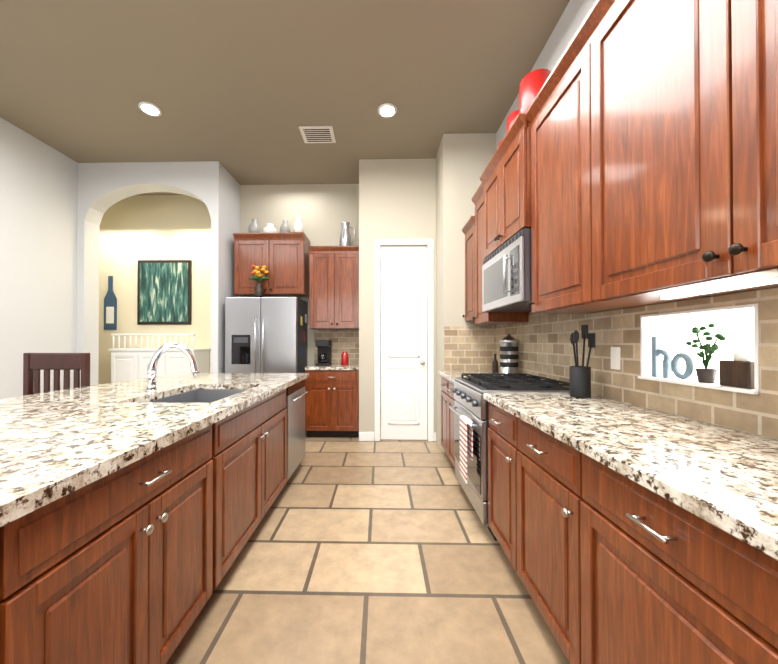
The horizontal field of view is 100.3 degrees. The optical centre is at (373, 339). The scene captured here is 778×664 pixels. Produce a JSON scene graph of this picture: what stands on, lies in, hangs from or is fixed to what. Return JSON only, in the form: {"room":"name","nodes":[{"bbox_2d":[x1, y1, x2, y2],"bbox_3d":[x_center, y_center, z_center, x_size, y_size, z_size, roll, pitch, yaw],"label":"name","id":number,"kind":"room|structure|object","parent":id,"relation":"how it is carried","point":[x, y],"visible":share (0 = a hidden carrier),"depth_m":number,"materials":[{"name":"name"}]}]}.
{"room":"kitchen","nodes":[
{"label":"kitchen","id":0,"kind":"room"},
{"bbox_2d":[0,117,77,398],"bbox_3d":[-3.908,-0.528,0.995,0.120,3.520,6.280,0,0,1],"label":"wall","id":1,"kind":"structure","parent":0,"point":[38,234],"depth_m":3.63,"materials":[{"name":"grey paint"}]},
{"bbox_2d":[77,161,228,386],"bbox_3d":[-2.867,-0.501,4.223,1.820,3.520,0.220,0,0,1],"label":"wall","id":2,"kind":"structure","parent":0,"point":[214,186],"depth_m":4.14,"materials":[{"name":"grey paint"}]},
{"bbox_2d":[98,195,210,384],"bbox_3d":[-3.598,-0.494,5.109,3.320,3.520,0.120,0,0,1],"label":"wall","id":3,"kind":"structure","parent":0,"point":[133,230],"depth_m":5.05,"materials":[{"name":"beige paint"}]},
{"bbox_2d":[104,276,116,329],"bbox_3d":[-4.100,-0.575,5.051,0.200,0.840,0.014,0,0,1],"label":"decoration","id":4,"kind":"object","parent":3,"relation":"attached to","point":[110,310],"visible":1,"depth_m":5.05,"materials":[{"name":"blue paint"}]},
{"bbox_2d":[137,260,191,324],"bbox_3d":[-3.240,-0.735,5.025,0.840,1.000,0.034,0,0,1],"label":"picture frame","id":5,"kind":"object","parent":3,"relation":"attached to","point":[164,292],"visible":0.98,"depth_m":5.01,"materials":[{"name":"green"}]},
{"bbox_2d":[229,173,239,296],"bbox_3d":[-2.002,-0.498,4.674,0.110,3.520,0.680,0,0,1],"label":"wall","id":6,"kind":"structure","parent":0,"point":[234,187],"depth_m":4.49,"materials":[{"name":"grey paint"}]},
{"bbox_2d":[0,0,569,195],"bbox_3d":[-1.888,-2.314,1.426,7.100,0.060,7.800,0,0,1],"label":"ceiling","id":7,"kind":"structure","parent":0,"point":[241,91],"depth_m":2.80,"materials":[{"name":"beige paint"}]},
{"bbox_2d":[138,101,161,115],"bbox_3d":[-2.190,-2.261,3.182,0.190,0.015,0.190,0,0,1],"label":"recessed light","id":8,"kind":"object","parent":7,"relation":"in","point":[148,108],"visible":1,"depth_m":3.17,"materials":[{"name":"white paint"}]},
{"bbox_2d":[299,126,335,142],"bbox_3d":[-0.611,-2.259,3.578,0.360,0.013,0.280,0,0,1],"label":"ceiling vent","id":9,"kind":"object","parent":7,"relation":"in","point":[317,134],"visible":1,"depth_m":3.56,"materials":[{"name":"white metal"}]},
{"bbox_2d":[378,103,396,117],"bbox_3d":[0.138,-2.261,3.201,0.190,0.015,0.190,0,0,1],"label":"recessed light","id":10,"kind":"object","parent":7,"relation":"in","point":[387,110],"visible":0.94,"depth_m":3.19,"materials":[{"name":"white paint"}]},
{"bbox_2d":[240,184,358,365],"bbox_3d":[-1.104,-0.497,4.755,1.873,3.520,0.120,0,0,1],"label":"wall","id":11,"kind":"structure","parent":0,"point":[323,211],"depth_m":4.70,"materials":[{"name":"beige paint"}]},
{"bbox_2d":[233,232,309,297],"bbox_3d":[-1.394,-1.016,4.502,0.945,0.815,0.401,0,0,1],"label":"upper cabinet","id":12,"kind":"object","parent":11,"relation":"attached to","point":[283,257],"visible":1,"depth_m":4.34,"materials":[{"name":"brown wood"}]},
{"bbox_2d":[248,216,303,232],"bbox_3d":[-1.347,-1.561,4.489,0.770,0.271,0.195,0,0,1],"label":"decor","id":13,"kind":"object","parent":12,"relation":"on","point":[254,227],"visible":0.73,"depth_m":4.43,"materials":[{"name":"grey ceramic"}]},
{"bbox_2d":[309,246,358,329],"bbox_3d":[-0.515,-0.697,4.485,0.682,1.095,0.391,0,0,1],"label":"upper cabinet","id":14,"kind":"object","parent":11,"relation":"attached to","point":[333,287],"visible":1,"depth_m":4.33,"materials":[{"name":"brown wood"}]},
{"bbox_2d":[339,222,354,245],"bbox_3d":[-0.364,-1.433,4.506,0.223,0.376,0.166,0,0,1],"label":"metal pitcher","id":15,"kind":"object","parent":14,"relation":"on","point":[345,238],"visible":0.75,"depth_m":4.46,"materials":[{"name":"silver metal"}]},
{"bbox_2d":[314,330,358,363],"bbox_3d":[-0.511,0.100,4.668,0.682,0.492,0.013,0,0,1],"label":"backsplash","id":16,"kind":"structure","parent":11,"relation":"attached to","point":[347,341],"depth_m":4.66,"materials":[{"name":"beige tile"}]},
{"bbox_2d":[166,431,569,663],"bbox_3d":[-1.888,1.266,1.396,7.100,0.060,7.800,0,0,1],"label":"floor","id":17,"kind":"structure","parent":0,"point":[381,551],"depth_m":1.67,"materials":[{"name":"tile"}]},
{"bbox_2d":[23,353,89,395],"bbox_3d":[-2.254,0.670,2.514,0.460,1.150,0.450,0,0,1],"label":"counter stool","id":18,"kind":"object","parent":17,"relation":"on","point":[34,364],"visible":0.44,"depth_m":2.30,"materials":[{"name":"brown wood"}]},
{"bbox_2d":[0,374,308,663],"bbox_3d":[-1.195,0.797,1.140,1.042,0.873,4.261,0,0,1],"label":"kitchen island","id":19,"kind":"object","parent":17,"relation":"on","point":[133,512],"depth_m":1.03,"materials":[{"name":"brown wood"}]},
{"bbox_2d":[0,374,307,521],"bbox_3d":[-1.369,0.377,1.142,1.350,0.117,4.300,0,0,1],"label":"island countertop","id":20,"kind":"structure","parent":19,"relation":"on","point":[52,442],"depth_m":1.22,"materials":[{"name":"beige stone"}]},
{"bbox_2d":[144,342,203,389],"bbox_3d":[-1.289,0.171,2.086,0.294,0.311,0.150,0,0,1],"label":"faucet","id":21,"kind":"object","parent":20,"relation":"on","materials":[{"name":"silver metal"}]},
{"bbox_2d":[145,389,244,402],"bbox_3d":[-1.075,0.461,2.035,0.524,0.189,0.764,0,0,1],"label":"sink","id":22,"kind":"object","parent":20,"relation":"in","point":[186,395],"depth_m":2.39,"materials":[{"name":"silver metal"}]},
{"bbox_2d":[285,379,307,480],"bbox_3d":[-0.975,0.812,2.901,0.681,0.872,0.600,0,0,1],"label":"dishwasher","id":23,"kind":"object","parent":19,"relation":"in","point":[295,394],"depth_m":2.82,"materials":[{"name":"silver metal"}]},
{"bbox_2d":[109,334,209,382],"bbox_3d":[-3.145,0.589,4.809,1.240,1.350,0.437,0,0,1],"label":"sideboard","id":24,"kind":"object","parent":17,"relation":"on","point":[129,363],"visible":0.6,"depth_m":4.61,"materials":[{"name":"white paint"}]},
{"bbox_2d":[225,297,307,372],"bbox_3d":[-1.410,0.360,4.336,0.919,1.800,0.656,0,0,1],"label":"refrigerator","id":25,"kind":"object","parent":17,"relation":"on","point":[266,334],"visible":0.52,"depth_m":4.07,"materials":[{"name":"grey metal"}]},
{"bbox_2d":[249,265,269,296],"bbox_3d":[-1.496,-0.766,4.249,0.268,0.447,0.162,0,0,1],"label":"flower vase","id":26,"kind":"object","parent":25,"relation":"on","point":[259,291],"visible":0.96,"depth_m":4.22,"materials":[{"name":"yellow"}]},
{"bbox_2d":[305,370,358,437],"bbox_3d":[-0.518,0.823,4.361,0.682,0.873,0.614,0,0,1],"label":"base cabinet","id":27,"kind":"object","parent":17,"relation":"on","point":[331,403],"visible":0.98,"depth_m":4.10,"materials":[{"name":"brown wood"}]},
{"bbox_2d":[305,364,358,369],"bbox_3d":[-0.517,0.365,4.376,0.682,0.040,0.592,0,0,1],"label":"countertop","id":28,"kind":"structure","parent":27,"relation":"on","point":[338,367],"depth_m":4.08,"materials":[{"name":"stone"}]},
{"bbox_2d":[316,340,331,365],"bbox_3d":[-0.673,0.175,4.390,0.180,0.339,0.220,0,0,1],"label":"coffee maker","id":29,"kind":"object","parent":28,"relation":"on","point":[324,352],"visible":1,"depth_m":4.30,"materials":[{"name":"black plastic"}]},
{"bbox_2d":[341,352,348,364],"bbox_3d":[-0.392,0.254,4.453,0.100,0.181,0.097,0,0,1],"label":"jar","id":30,"kind":"object","parent":28,"relation":"on","point":[344,358],"visible":1,"depth_m":4.41,"materials":[{"name":"red ceramic"}]},
{"bbox_2d":[440,376,443,448],"bbox_3d":[1.035,0.815,3.310,0.612,0.872,0.446,0,0,1],"label":"base cabinet","id":31,"kind":"object","parent":17,"relation":"on","point":[442,378],"depth_m":3.48,"materials":[{"name":"brown wood"}]},
{"bbox_2d":[444,378,455,467],"bbox_3d":[1.028,0.812,2.979,0.612,0.872,0.454,0,0,1],"label":"base cabinet","id":32,"kind":"object","parent":17,"relation":"on","point":[449,416],"depth_m":3.10,"materials":[{"name":"brown wood"}]},
{"bbox_2d":[488,402,507,557],"bbox_3d":[1.001,0.802,1.744,0.612,0.872,0.480,0,0,1],"label":"base cabinet","id":33,"kind":"object","parent":17,"relation":"on","point":[498,418],"depth_m":1.81,"materials":[{"name":"brown wood"}]},
{"bbox_2d":[449,373,568,540],"bbox_3d":[0.957,0.761,2.369,0.692,0.965,0.760,0,0,1],"label":"range","id":34,"kind":"object","parent":17,"relation":"on","point":[470,408],"visible":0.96,"depth_m":2.15,"materials":[{"name":"silver metal"}]},
{"bbox_2d":[508,413,563,651],"bbox_3d":[0.992,0.799,1.314,0.612,0.872,0.618,0,0,1],"label":"base cabinet","id":35,"kind":"object","parent":17,"relation":"on","point":[535,522],"depth_m":1.36,"materials":[{"name":"brown wood"}]},
{"bbox_2d":[560,441,775,663],"bbox_3d":[0.980,0.794,0.784,0.612,0.872,0.679,0,0,1],"label":"base cabinet","id":36,"kind":"object","parent":17,"relation":"on","point":[610,566],"depth_m":0.79,"materials":[{"name":"brown wood"}]},
{"bbox_2d":[776,560,777,663],"bbox_3d":[0.968,0.790,0.214,0.612,0.872,0.578,0,0,1],"label":"base cabinet","id":37,"kind":"object","parent":17,"relation":"on","point":[776,560],"depth_m":0.54,"materials":[{"name":"brown wood"}]},
{"bbox_2d":[438,371,777,560],"bbox_3d":[0.964,0.335,0.650,0.637,0.040,5.777,0,0,1],"label":"countertop","id":38,"kind":"structure","parent":37,"relation":"on","point":[725,479],"depth_m":0.92,"materials":[{"name":"stone"}]},
{"bbox_2d":[492,354,497,372],"bbox_3d":[1.254,0.240,3.337,0.060,0.191,0.060,0,0,1],"label":"oil bottle","id":39,"kind":"object","parent":38,"relation":"on","point":[495,366],"visible":1,"depth_m":3.31,"materials":[{"name":"black glass"}]},
{"bbox_2d":[499,334,518,375],"bbox_3d":[1.220,0.139,2.918,0.180,0.387,0.177,0,0,1],"label":"canister","id":40,"kind":"object","parent":38,"relation":"on","point":[508,353],"visible":0.81,"depth_m":2.85,"materials":[{"name":"silver metal"}]},
{"bbox_2d":[569,325,594,397],"bbox_3d":[1.171,0.118,1.845,0.106,0.410,0.170,0,0,1],"label":"utensil holder","id":41,"kind":"object","parent":38,"relation":"on","point":[579,381],"visible":1,"depth_m":1.80,"materials":[{"name":"black"}]},
{"bbox_2d":[359,159,435,440],"bbox_3d":[0.306,-0.500,4.414,0.958,3.520,0.740,0,0,1],"label":"wall","id":42,"kind":"structure","parent":0,"point":[397,198],"depth_m":4.05,"materials":[{"name":"beige paint"}]},
{"bbox_2d":[359,432,435,440],"bbox_3d":[-2.210,1.181,1.409,5.857,0.110,7.189,0,0,1],"label":"baseboard","id":43,"kind":"structure","parent":42,"relation":"attached to","point":[366,436],"depth_m":4.02,"materials":[{"name":"white paint"}]},
{"bbox_2d":[375,239,433,441],"bbox_3d":[0.380,0.002,4.049,0.730,2.510,0.118,0,0,1],"label":"pantry door","id":44,"kind":"structure","parent":42,"relation":"in","point":[403,342],"depth_m":4.06,"materials":[{"name":"white paint"}]},
{"bbox_2d":[436,133,496,454],"bbox_3d":[1.064,-0.504,3.847,0.578,3.520,0.600,0,0,1],"label":"wall","id":45,"kind":"structure","parent":0,"point":[462,161],"depth_m":3.56,"materials":[{"name":"beige paint"}]},
{"bbox_2d":[444,288,777,439],"bbox_3d":[0.996,0.034,0.653,0.578,0.559,5.779,0,0,1],"label":"backsplash","id":46,"kind":"structure","parent":45,"relation":"attached to","point":[545,347],"depth_m":1.65,"materials":[{"name":"beige tile"}]},
{"bbox_2d":[611,347,619,369],"bbox_3d":[1.293,0.098,1.732,0.004,0.120,0.070,0,0,1],"label":"outlet","id":47,"kind":"object","parent":46,"relation":"attached to","point":[615,357],"visible":1,"depth_m":1.73,"materials":[{"name":"white plastic"}]},
{"bbox_2d":[496,0,777,325],"bbox_3d":[1.352,-0.528,0.940,0.120,3.520,6.400,0,0,1],"label":"wall","id":48,"kind":"structure","parent":0,"point":[571,19],"depth_m":2.30,"materials":[{"name":"grey paint"}]},
{"bbox_2d":[462,220,469,321],"bbox_3d":[1.168,-0.705,3.356,0.347,1.015,0.374,0,0,1],"label":"upper cabinet","id":49,"kind":"object","parent":48,"relation":"attached to","point":[466,231],"depth_m":3.44,"materials":[{"name":"brown wood"}]},
{"bbox_2d":[470,184,528,323],"bbox_3d":[1.160,-0.768,3.002,0.347,1.235,0.464,0,0,1],"label":"upper cabinet","id":50,"kind":"object","parent":48,"relation":"attached to","point":[477,316],"depth_m":3.06,"materials":[{"name":"brown wood"}]},
{"bbox_2d":[482,108,529,259],"bbox_3d":[1.126,-1.041,2.380,0.387,0.700,0.780,0,0,1],"label":"upper cabinet","id":51,"kind":"object","parent":48,"relation":"attached to","point":[506,180],"depth_m":2.24,"materials":[{"name":"brown wood"}]},
{"bbox_2d":[500,114,510,143],"bbox_3d":[1.084,-1.543,2.415,0.167,0.302,0.167,0,0,-11],"label":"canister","id":52,"kind":"object","parent":51,"relation":"on","point":[509,117],"depth_m":2.40,"materials":[{"name":"red ceramic"}]},
{"bbox_2d":[482,229,531,311],"bbox_3d":[1.093,-0.459,2.376,0.428,0.445,0.772,0,0,1],"label":"microwave","id":53,"kind":"object","parent":51,"relation":"attached to","point":[506,277],"visible":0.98,"depth_m":2.19,"materials":[{"name":"silver metal"}]},
{"bbox_2d":[511,68,550,124],"bbox_3d":[1.078,-1.575,2.155,0.197,0.362,0.197,0,0,-11],"label":"vase","id":54,"kind":"object","parent":51,"relation":"on","point":[532,83],"depth_m":2.09,"materials":[{"name":"red ceramic"}]},
{"bbox_2d":[526,40,624,315],"bbox_3d":[1.131,-0.779,1.671,0.347,1.235,0.630,0,0,1],"label":"upper cabinet","id":55,"kind":"object","parent":48,"relation":"attached to","point":[553,190],"depth_m":1.72,"materials":[{"name":"brown wood"}]},
{"bbox_2d":[574,0,777,307],"bbox_3d":[1.113,-0.786,0.854,0.347,1.235,1.260,0,0,1],"label":"upper cabinet","id":56,"kind":"object","parent":48,"relation":"attached to","point":[633,162],"depth_m":1.02,"materials":[{"name":"brown wood"}]},
{"bbox_2d":[661,278,777,298],"bbox_3d":[1.074,-0.158,1.033,0.040,0.014,0.320,0,0,1],"label":"under-cabinet light","id":57,"kind":"object","parent":56,"relation":"attached to","point":[743,284],"visible":1,"depth_m":0.98,"materials":[{"name":"white plastic"}]},
{"bbox_2d":[638,303,758,394],"bbox_3d":[1.333,0.033,1.321,0.125,0.303,0.488,0,0,1],"label":"niche","id":58,"kind":"object","parent":48,"relation":"attached to","point":[737,327],"depth_m":1.34,"materials":[{"name":"white paint"}]},
{"bbox_2d":[651,336,693,379],"bbox_3d":[1.326,0.078,1.440,0.025,0.190,0.192,0,0,1],"label":"decorative letters","id":59,"kind":"object","parent":58,"relation":"on","point":[670,366],"depth_m":1.45,"materials":[{"name":"blue"}]},
{"bbox_2d":[685,323,725,382],"bbox_3d":[1.340,0.054,1.310,0.068,0.237,0.159,0,0,1],"label":"potted plant","id":60,"kind":"object","parent":58,"relation":"on","point":[706,374],"visible":1,"depth_m":1.29,"materials":[{"name":"green plant"}]},
{"bbox_2d":[719,352,754,388],"bbox_3d":[1.335,0.108,1.173,0.065,0.125,0.105,0,0,1],"label":"box","id":61,"kind":"object","parent":58,"relation":"on","point":[737,371],"visible":0.81,"depth_m":1.16,"materials":[{"name":"brown wood"}]}
]}

